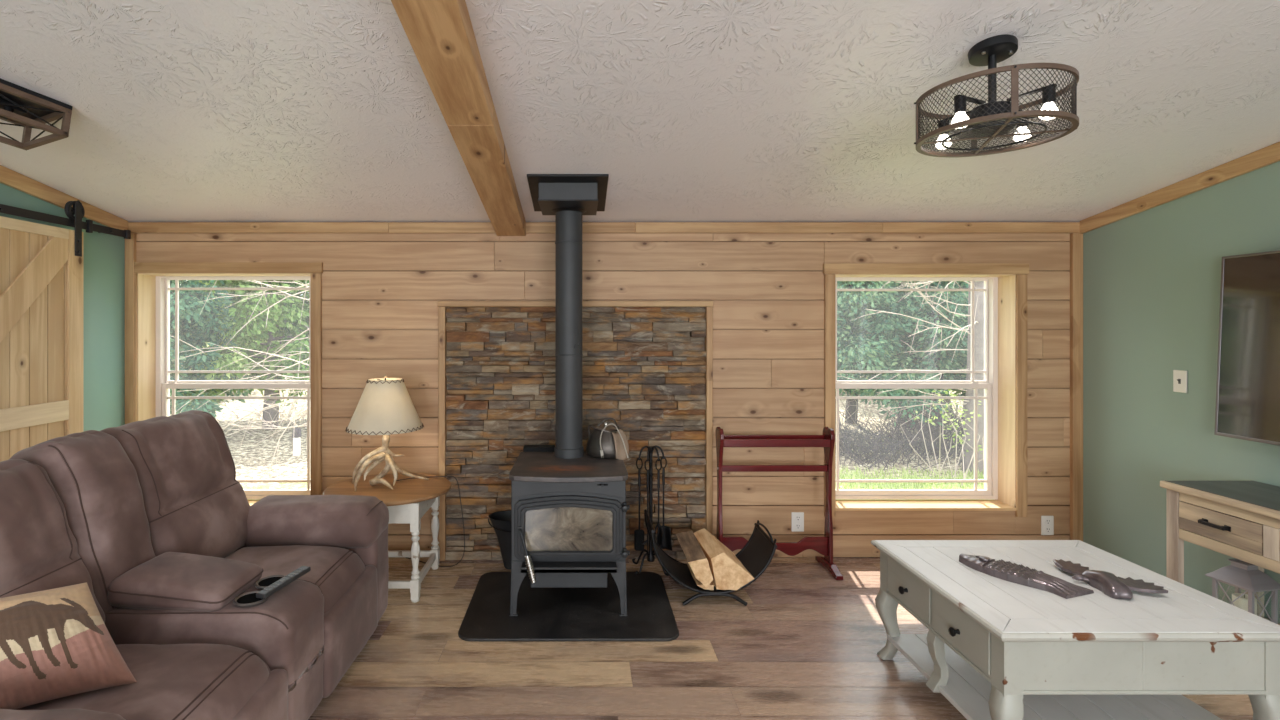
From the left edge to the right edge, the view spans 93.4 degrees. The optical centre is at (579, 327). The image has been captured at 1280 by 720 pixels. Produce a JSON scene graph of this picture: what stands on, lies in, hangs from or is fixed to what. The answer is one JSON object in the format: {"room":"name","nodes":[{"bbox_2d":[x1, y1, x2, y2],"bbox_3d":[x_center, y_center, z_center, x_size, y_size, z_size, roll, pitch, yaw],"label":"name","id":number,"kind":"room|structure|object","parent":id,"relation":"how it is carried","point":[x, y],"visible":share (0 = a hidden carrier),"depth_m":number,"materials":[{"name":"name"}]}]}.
{"room":"living room","nodes":[
{"label":"living room","id":0,"kind":"room"},
{"bbox_2d":[0,183,124,431],"bbox_3d":[-2.915,-0.149,0.203,0.120,3.238,7.205,0,0,0],"label":"wall","id":1,"kind":"structure","parent":0,"point":[103,254],"depth_m":3.57,"materials":[{"name":"teal paint"}]},
{"bbox_2d":[0,200,84,461],"bbox_3d":[-2.775,0.358,2.876,0.051,2.123,0.952,0,0,0],"label":"door","id":2,"kind":"structure","parent":1,"relation":"in","point":[41,265],"depth_m":3.08,"materials":[{"name":"brown wood"}]},
{"bbox_2d":[0,165,127,229],"bbox_3d":[-2.844,-1.179,0.182,0.022,1.176,7.162,0,0,0],"label":"trim","id":3,"kind":"structure","parent":1,"relation":"attached to","point":[13,179],"depth_m":3.22,"materials":[{"name":"brown wood"}]},
{"bbox_2d":[0,204,130,238],"bbox_3d":[-2.811,-0.576,2.150,0.086,0.072,3.100,0,0,0],"label":"barn door track","id":4,"kind":"object","parent":1,"relation":"attached to","point":[88,225],"visible":1,"depth_m":3.21,"materials":[{"name":"black metal"}]},
{"bbox_2d":[445,307,705,559],"bbox_3d":[-0.026,0.659,3.766,1.625,1.581,0.075,0,0,0],"label":"stone wall","id":5,"kind":"structure","parent":0,"point":[651,408],"depth_m":3.76,"materials":[{"name":"brown stone"}]},
{"bbox_2d":[438,307,712,560],"bbox_3d":[-0.028,0.659,3.760,1.708,1.582,0.050,0,0,0],"label":"trim","id":6,"kind":"structure","parent":5,"relation":"attached to","point":[442,320],"depth_m":3.73,"materials":[{"name":"brown wood"}]},
{"bbox_2d":[438,301,712,306],"bbox_3d":[-0.028,-0.150,3.759,1.716,0.035,0.052,0,0,0],"label":"trim","id":7,"kind":"structure","parent":5,"relation":"attached to","point":[440,303],"depth_m":3.73,"materials":[{"name":"brown wood"}]},
{"bbox_2d":[136,233,1069,556],"bbox_3d":[0.150,0.530,3.880,6.310,2.440,0.191,0,0,0],"label":"wall","id":8,"kind":"structure","parent":0,"point":[381,292],"depth_m":3.79,"materials":[{"name":"brown wood"}]},
{"bbox_2d":[125,233,135,423],"bbox_3d":[-2.825,0.427,3.772,0.057,2.046,0.026,0,0,0],"label":"trim","id":9,"kind":"structure","parent":8,"relation":"attached to","point":[130,244],"depth_m":3.76,"materials":[{"name":"brown wood"}]},
{"bbox_2d":[134,262,322,505],"bbox_3d":[-2.232,0.388,3.893,1.225,1.600,0.264,0,0,0],"label":"window","id":10,"kind":"structure","parent":8,"relation":"in","point":[153,384],"depth_m":3.87,"materials":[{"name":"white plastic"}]},
{"bbox_2d":[128,222,1079,232],"bbox_3d":[0.149,-0.630,3.775,6.009,0.067,0.023,0,0,0],"label":"trim","id":11,"kind":"structure","parent":8,"relation":"attached to","point":[135,227],"depth_m":3.76,"materials":[{"name":"brown wood"}]},
{"bbox_2d":[792,512,803,531],"bbox_3d":[1.372,1.222,3.779,0.078,0.122,0.011,0,0,0],"label":"electrical outlet","id":12,"kind":"object","parent":8,"relation":"attached to","point":[797,517],"visible":1,"depth_m":3.78,"materials":[{"name":"white plastic"}]},
{"bbox_2d":[823,263,1028,516],"bbox_3d":[2.175,0.392,3.893,1.285,1.593,0.264,0,0,0],"label":"window","id":13,"kind":"structure","parent":8,"relation":"in","point":[1004,384],"depth_m":3.87,"materials":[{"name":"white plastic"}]},
{"bbox_2d":[1041,516,1053,534],"bbox_3d":[2.945,1.244,3.779,0.078,0.122,0.011,0,0,0],"label":"electrical outlet","id":14,"kind":"object","parent":8,"relation":"attached to","point":[1047,522],"visible":1,"depth_m":3.78,"materials":[{"name":"white plastic"}]},
{"bbox_2d":[1070,233,1082,540],"bbox_3d":[3.122,0.427,3.772,0.065,2.046,0.026,0,0,0],"label":"trim","id":15,"kind":"structure","parent":8,"relation":"attached to","point":[1076,239],"depth_m":3.76,"materials":[{"name":"brown wood"}]},
{"bbox_2d":[0,0,1279,221],"bbox_3d":[0.150,-1.256,0.278,6.210,1.225,7.355,0,0,0],"label":"ceiling","id":16,"kind":"structure","parent":0,"point":[183,110],"depth_m":2.38,"materials":[{"name":"white paint"}]},
{"bbox_2d":[0,78,72,149],"bbox_3d":[-2.293,-0.850,2.161,0.308,0.231,0.651,0,0,27],"label":"ceiling light","id":17,"kind":"object","parent":16,"relation":"attached to","point":[26,108],"visible":1,"depth_m":2.34,"materials":[{"name":"black metal"}]},
{"bbox_2d":[0,106,13,119],"bbox_3d":[-2.240,-0.834,2.272,0.088,0.060,0.136,0,0,0],"label":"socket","id":18,"kind":"object","parent":17,"relation":"attached to","point":[9,108],"depth_m":2.31,"materials":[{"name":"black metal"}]},
{"bbox_2d":[391,0,525,235],"bbox_3d":[-0.432,-1.175,0.192,0.183,1.190,7.184,0,0,0],"label":"ceiling beam","id":19,"kind":"structure","parent":16,"relation":"attached to","point":[440,33],"depth_m":2.15,"materials":[{"name":"brown wood"}]},
{"bbox_2d":[914,34,1078,156],"bbox_3d":[1.381,-0.793,2.010,0.448,0.316,0.448,0,0,0],"label":"ceiling fan light","id":20,"kind":"object","parent":16,"relation":"hanging from","point":[993,119],"visible":1,"depth_m":1.95,"materials":[{"name":"black metal"}]},
{"bbox_2d":[308,557,1252,719],"bbox_3d":[0.150,1.451,0.330,6.110,0.001,7.461,0,0,0],"label":"floor","id":21,"kind":"structure","parent":0,"point":[805,643],"depth_m":2.60,"materials":[{"name":"wood"}]},
{"bbox_2d":[0,410,388,719],"bbox_3d":[-1.481,0.902,2.070,1.073,1.053,2.025,0,0,0],"label":"reclining sofa","id":22,"kind":"object","parent":21,"relation":"on","point":[171,551],"visible":0.95,"depth_m":2.06,"materials":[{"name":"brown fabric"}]},
{"bbox_2d":[0,459,104,622],"bbox_3d":[-1.729,0.736,1.656,0.409,0.634,0.694,0,0,0],"label":"cushion","id":23,"kind":"object","parent":22,"relation":"on","point":[50,538],"depth_m":1.87,"materials":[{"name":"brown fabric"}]},
{"bbox_2d":[0,582,136,709],"bbox_3d":[-1.436,0.860,1.633,0.300,0.258,0.304,0,0,38],"label":"throw pillow","id":24,"kind":"object","parent":22,"relation":"on","point":[55,643],"visible":1,"depth_m":1.59,"materials":[{"name":"fabric"}]},
{"bbox_2d":[8,430,155,613],"bbox_3d":[-1.744,0.715,2.132,0.412,0.678,0.329,0,0,0],"label":"cushion","id":25,"kind":"object","parent":22,"relation":"on","point":[104,491],"depth_m":2.05,"materials":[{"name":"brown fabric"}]},
{"bbox_2d":[15,644,270,719],"bbox_3d":[-1.290,1.130,1.657,0.677,0.278,0.652,0,0,0],"label":"seat cushion","id":26,"kind":"object","parent":22,"relation":"on","point":[175,681],"depth_m":1.73,"materials":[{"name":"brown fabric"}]},
{"bbox_2d":[100,410,249,557],"bbox_3d":[-1.740,0.721,2.588,0.422,0.679,0.674,0,0,0],"label":"cushion","id":27,"kind":"object","parent":22,"relation":"on","point":[194,501],"depth_m":2.50,"materials":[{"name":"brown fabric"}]},
{"bbox_2d":[256,566,310,598],"bbox_3d":[-1.059,0.909,2.151,0.040,0.026,0.230,0,0,15],"label":"remote control","id":28,"kind":"object","parent":22,"relation":"on","point":[281,583],"visible":1,"depth_m":2.13,"materials":[{"name":"grey plastic"}]},
{"bbox_2d":[225,545,364,612],"bbox_3d":[-1.292,1.130,2.559,0.677,0.275,0.570,0,0,0],"label":"seat cushion","id":29,"kind":"object","parent":22,"relation":"on","point":[338,571],"depth_m":2.59,"materials":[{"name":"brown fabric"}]},
{"bbox_2d":[323,473,451,602],"bbox_3d":[-1.082,1.174,3.400,0.700,0.552,0.650,0,0,0],"label":"end table","id":30,"kind":"object","parent":21,"relation":"on","point":[409,500],"visible":0.53,"depth_m":3.30,"materials":[{"name":"brown wood"}]},
{"bbox_2d":[345,375,464,566],"bbox_3d":[-1.051,0.858,3.500,0.442,1.182,0.610,0,0,41],"label":"table lamp","id":31,"kind":"object","parent":30,"relation":"on","point":[385,407],"visible":0.99,"depth_m":3.33,"materials":[{"name":"beige fabric"}]},
{"bbox_2d":[488,510,511,569],"bbox_3d":[-0.400,1.292,3.633,0.308,0.313,0.216,0,0,0],"label":"bucket","id":32,"kind":"object","parent":21,"relation":"on","point":[501,520],"visible":0.38,"depth_m":3.58,"materials":[{"name":"metal"}]},
{"bbox_2d":[458,572,678,640],"bbox_3d":[-0.053,1.443,3.155,1.047,0.014,0.765,0,0,0],"label":"mat","id":33,"kind":"object","parent":21,"relation":"on","point":[544,614],"visible":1,"depth_m":3.03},
{"bbox_2d":[509,445,629,615],"bbox_3d":[-0.054,1.068,3.235,0.602,0.736,0.729,0,0,0],"label":"wood stove","id":34,"kind":"object","parent":33,"relation":"on","point":[568,516],"visible":1,"depth_m":2.98,"materials":[{"name":"grey paint"}]},
{"bbox_2d":[527,174,608,458],"bbox_3d":[-0.062,-0.029,3.303,0.416,1.505,0.515,0,0,0],"label":"pipe","id":35,"kind":"object","parent":34,"relation":"on","point":[568,197],"visible":1,"depth_m":3.33,"materials":[{"name":"black metal"}]},
{"bbox_2d":[586,418,628,459],"bbox_3d":[0.154,0.615,3.384,0.241,0.223,0.223,0,0,0],"label":"kettle","id":36,"kind":"object","parent":34,"relation":"on","point":[605,441],"visible":1,"depth_m":3.32,"materials":[{"name":"metal"}]},
{"bbox_2d":[632,445,668,575],"bbox_3d":[0.425,1.078,3.600,0.208,0.746,0.208,0,0,0],"label":"stand","id":37,"kind":"object","parent":21,"relation":"on","point":[650,555],"visible":0.73,"depth_m":3.59,"materials":[{"name":"black metal"}]},
{"bbox_2d":[634,458,643,550],"bbox_3d":[0.353,1.049,3.575,0.061,0.554,0.037,0,0,0],"label":"shovel","id":38,"kind":"object","parent":37,"relation":"hanging from","point":[638,534],"visible":0.98,"depth_m":3.57,"materials":[{"name":"black metal"}]},
{"bbox_2d":[641,460,650,552],"bbox_3d":[0.389,1.051,3.533,0.063,0.558,0.017,0,0,0],"label":"poker","id":39,"kind":"object","parent":37,"relation":"hanging from","point":[647,483],"visible":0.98,"depth_m":3.53,"materials":[{"name":"black metal"}]},
{"bbox_2d":[654,459,662,546],"bbox_3d":[0.464,1.040,3.542,0.057,0.535,0.017,0,0,0],"label":"tongs","id":40,"kind":"object","parent":37,"relation":"hanging from","point":[658,471],"visible":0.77,"depth_m":3.54,"materials":[{"name":"black metal"}]},
{"bbox_2d":[657,457,672,550],"bbox_3d":[0.501,1.049,3.588,0.100,0.553,0.040,0,0,0],"label":"shovel","id":41,"kind":"object","parent":37,"relation":"hanging from","point":[667,541],"visible":0.81,"depth_m":3.59,"materials":[{"name":"black metal"}]},
{"bbox_2d":[644,509,776,605],"bbox_3d":[0.700,1.249,3.295,0.660,0.400,0.354,0,0,0],"label":"log holder","id":42,"kind":"object","parent":21,"relation":"on","point":[758,552],"visible":0.8,"depth_m":3.23,"materials":[{"name":"metal"}]},
{"bbox_2d":[676,531,712,587],"bbox_3d":[0.619,1.251,3.270,0.142,0.182,0.347,0,0,0],"label":"log","id":43,"kind":"object","parent":42,"relation":"in","point":[696,558],"visible":1,"depth_m":3.13,"materials":[{"name":"brown wood"}]},
{"bbox_2d":[687,562,713,589],"bbox_3d":[0.659,1.360,3.301,0.097,0.037,0.305,0,0,0],"label":"log","id":44,"kind":"object","parent":42,"relation":"in","point":[711,585],"visible":0.24,"depth_m":3.16,"materials":[{"name":"beige wood"}]},
{"bbox_2d":[694,528,753,590],"bbox_3d":[0.779,1.258,3.287,0.254,0.209,0.352,0,0,0],"label":"log","id":45,"kind":"object","parent":42,"relation":"in","point":[728,573],"visible":0.82,"depth_m":3.12,"materials":[{"name":"beige wood"}]},
{"bbox_2d":[715,427,842,579],"bbox_3d":[1.165,1.024,3.600,0.696,0.851,0.310,0,0,0],"label":"rack","id":46,"kind":"object","parent":21,"relation":"on","point":[823,545],"visible":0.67,"depth_m":3.59,"materials":[{"name":"red wood"}]},
{"bbox_2d":[871,540,1279,719],"bbox_3d":[1.770,1.197,2.270,0.948,0.504,0.835,0,0,0],"label":"coffee table","id":47,"kind":"object","parent":21,"relation":"on","point":[995,648],"visible":0.92,"depth_m":2.02,"materials":[{"name":"white paint"}]},
{"bbox_2d":[959,554,1093,598],"bbox_3d":[1.664,0.923,2.271,0.149,0.042,0.410,0,0,-34],"label":"carving","id":48,"kind":"object","parent":47,"relation":"on","point":[1008,571],"visible":1,"depth_m":2.23,"materials":[{"name":"grey wood"}]},
{"bbox_2d":[887,634,1221,719],"bbox_3d":[1.770,1.349,2.270,0.854,0.022,0.710,0,0,0],"label":"shelf","id":49,"kind":"object","parent":47,"relation":"attached to","point":[966,689],"depth_m":2.15,"materials":[{"name":"white paint"}]},
{"bbox_2d":[1053,559,1167,599],"bbox_3d":[1.935,0.928,2.235,0.210,0.081,0.318,0,0,-12],"label":"carving","id":50,"kind":"object","parent":47,"relation":"on","point":[1112,586],"visible":0.96,"depth_m":2.15,"materials":[{"name":"grey wood"}]},
{"bbox_2d":[1160,481,1279,624],"bbox_3d":[2.932,1.081,2.183,0.436,0.735,1.275,0,0,0],"label":"console table","id":51,"kind":"object","parent":21,"relation":"on","point":[1240,520],"visible":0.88,"depth_m":2.60,"materials":[{"name":"brown wood"}]},
{"bbox_2d":[1205,559,1279,623],"bbox_3d":[2.945,1.151,2.660,0.176,0.341,0.176,0,0,-10],"label":"candle lantern","id":52,"kind":"object","parent":51,"relation":"on","point":[1240,574],"visible":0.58,"depth_m":2.62,"materials":[{"name":"metal"}]},
{"bbox_2d":[1232,593,1256,614],"bbox_3d":[2.945,1.239,2.660,0.075,0.116,0.075,0,0,0],"label":"pillar candle","id":53,"kind":"object","parent":52,"relation":"in","point":[1242,602],"visible":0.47,"depth_m":2.64,"materials":[{"name":"beige wax"}]},
{"bbox_2d":[1083,161,1279,623],"bbox_3d":[3.215,-0.149,0.203,0.120,3.238,7.205,0,0,0],"label":"wall","id":54,"kind":"structure","parent":0,"point":[1152,277],"depth_m":3.27,"materials":[{"name":"green paint"}]},
{"bbox_2d":[1080,142,1279,233],"bbox_3d":[3.144,-1.179,0.182,0.022,1.176,7.162,0,0,0],"label":"trim","id":55,"kind":"structure","parent":54,"relation":"attached to","point":[1268,155],"depth_m":3.09,"materials":[{"name":"brown wood"}]},
{"bbox_2d":[1173,370,1186,392],"bbox_3d":[3.145,0.280,3.150,0.020,0.116,0.072,0,0,0],"label":"light switch","id":56,"kind":"object","parent":54,"relation":"attached to","point":[1179,376],"visible":1,"depth_m":3.15,"materials":[{"name":"white plastic"}]},
{"bbox_2d":[1214,250,1279,445],"bbox_3d":[3.096,0.085,2.145,0.119,0.854,1.456,0,0,0],"label":"television","id":57,"kind":"object","parent":54,"relation":"attached to","point":[1247,407],"visible":1,"depth_m":2.74,"materials":[{"name":"black glass"}]},
{"label":"outside","id":58,"kind":"structure","parent":0,"visible":0},
{"bbox_2d":[170,361,983,488],"bbox_3d":[0.000,1.573,21.300,52.000,1.152,34.000,0,0,0],"label":"ground","id":59,"kind":"structure","parent":58,"point":[251,463],"depth_m":10.01,"materials":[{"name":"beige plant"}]},
{"bbox_2d":[170,280,252,417],"bbox_3d":[-7.530,-0.388,10.543,3.249,4.977,2.866,0,0,-25],"label":"evergreen","id":60,"kind":"object","parent":59,"relation":"on","point":[190,306],"visible":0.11,"depth_m":10.50,"materials":[{"name":"green plant"}]},
{"bbox_2d":[171,280,267,364],"bbox_3d":[-10.624,-0.942,17.506,4.579,5.530,4.227,0,0,0],"label":"tree","id":61,"kind":"object","parent":59,"relation":"on","point":[187,280],"visible":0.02,"depth_m":17.10,"materials":[{"name":"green plant"}]},
{"bbox_2d":[170,280,308,488],"bbox_3d":[-4.445,-0.094,8.518,2.252,5.170,1.938,0,0,0],"label":"sapling","id":62,"kind":"object","parent":59,"relation":"on","point":[283,292],"visible":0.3,"depth_m":8.54,"materials":[{"name":"white plant"}]},
{"bbox_2d":[177,280,308,427],"bbox_3d":[-6.162,-0.497,12.134,3.579,5.055,3.259,0,0,-23],"label":"tree","id":63,"kind":"object","parent":59,"relation":"on","point":[249,336],"visible":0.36,"depth_m":11.41,"materials":[{"name":"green plant"}]},
{"bbox_2d":[215,394,306,436],"bbox_3d":[-5.561,1.666,11.937,4.076,0.724,2.797,0,0,0],"label":"brush","id":64,"kind":"object","parent":59,"relation":"on","point":[280,418],"visible":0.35,"depth_m":11.94,"materials":[{"name":"brown plant"}]},
{"bbox_2d":[257,280,308,395],"bbox_3d":[-4.863,-0.576,12.653,3.832,5.140,3.160,0,0,0],"label":"cedar","id":65,"kind":"object","parent":59,"relation":"on","point":[300,294],"visible":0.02,"depth_m":11.81,"materials":[{"name":"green plant"}]},
{"bbox_2d":[292,428,300,455],"bbox_3d":[-4.720,1.903,10.000,0.136,0.490,0.133,0,0,0],"label":"marker post","id":66,"kind":"object","parent":59,"relation":"on","point":[296,432],"visible":0.86,"depth_m":9.96,"materials":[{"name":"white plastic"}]},
{"bbox_2d":[252,465,983,488],"bbox_3d":[-0.482,2.043,7.781,15.103,0.212,1.952,0,0,0],"label":"grass","id":67,"kind":"structure","parent":59,"relation":"on","point":[854,485],"depth_m":8.10,"materials":[{"name":"green plant"}]},
{"bbox_2d":[845,304,857,423],"bbox_3d":[5.576,-0.056,12.599,2.511,4.100,2.142,0,0,0],"label":"slim trunk","id":68,"kind":"object","parent":59,"relation":"on","point":[851,409],"visible":0.03,"depth_m":12.31,"materials":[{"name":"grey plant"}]},
{"bbox_2d":[835,281,939,434],"bbox_3d":[4.745,-0.545,11.166,3.010,5.126,3.134,0,0,-13],"label":"evergreen","id":69,"kind":"object","parent":59,"relation":"on","point":[846,300],"visible":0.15,"depth_m":10.38,"materials":[{"name":"green plant"}]},
{"bbox_2d":[835,399,963,466],"bbox_3d":[5.702,1.695,10.176,3.714,0.780,2.665,0,0,0],"label":"heap","id":70,"kind":"object","parent":59,"relation":"on","point":[939,433],"visible":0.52,"depth_m":9.85,"materials":[{"name":"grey plant"}]},
{"bbox_2d":[840,391,964,432],"bbox_3d":[7.268,1.502,11.984,5.346,1.054,2.468,0,0,0],"label":"brush","id":71,"kind":"object","parent":59,"relation":"on","point":[955,408],"visible":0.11,"depth_m":11.87,"materials":[{"name":"plant"}]},
{"bbox_2d":[835,414,971,472],"bbox_3d":[4.548,1.768,9.955,2.546,0.668,2.905,0,0,0],"label":"brush pile","id":72,"kind":"object","parent":59,"relation":"on","point":[874,445],"visible":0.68,"depth_m":9.28,"materials":[{"name":"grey plant"}]},
{"bbox_2d":[839,281,968,439],"bbox_3d":[6.595,-0.542,11.085,3.930,5.190,2.885,0,0,-11],"label":"evergreen","id":73,"kind":"object","parent":59,"relation":"on","point":[911,305],"visible":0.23,"depth_m":10.45,"materials":[{"name":"green plant"}]},
{"bbox_2d":[839,281,983,474],"bbox_3d":[4.787,-0.504,8.847,2.041,5.308,1.814,0,0,-38],"label":"bare tree","id":74,"kind":"object","parent":59,"relation":"on","point":[978,295],"visible":0.28,"depth_m":8.71,"materials":[{"name":"grey plant"}]},
{"bbox_2d":[897,314,927,428],"bbox_3d":[6.765,0.029,12.280,1.663,4.010,1.660,0,0,-38],"label":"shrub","id":75,"kind":"object","parent":59,"relation":"on","point":[915,359],"visible":0.02,"depth_m":12.02,"materials":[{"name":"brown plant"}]},
{"bbox_2d":[895,299,965,420],"bbox_3d":[8.045,-0.597,12.591,3.370,5.248,3.326,0,0,33],"label":"evergreen","id":76,"kind":"object","parent":59,"relation":"on","point":[958,391],"visible":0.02,"depth_m":11.73,"materials":[{"name":"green plant"}]},
{"bbox_2d":[900,389,983,487],"bbox_3d":[5.176,1.463,8.329,1.164,1.280,1.898,0,0,0],"label":"shrub","id":77,"kind":"object","parent":59,"relation":"on","point":[946,392],"visible":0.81,"depth_m":8.29,"materials":[{"name":"green plant"}]},
{"bbox_2d":[944,399,955,423],"bbox_3d":[7.330,0.022,12.872,1.538,4.063,1.583,0,0,25],"label":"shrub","id":78,"kind":"object","parent":59,"relation":"on","point":[944,399],"visible":0.02,"depth_m":12.46,"materials":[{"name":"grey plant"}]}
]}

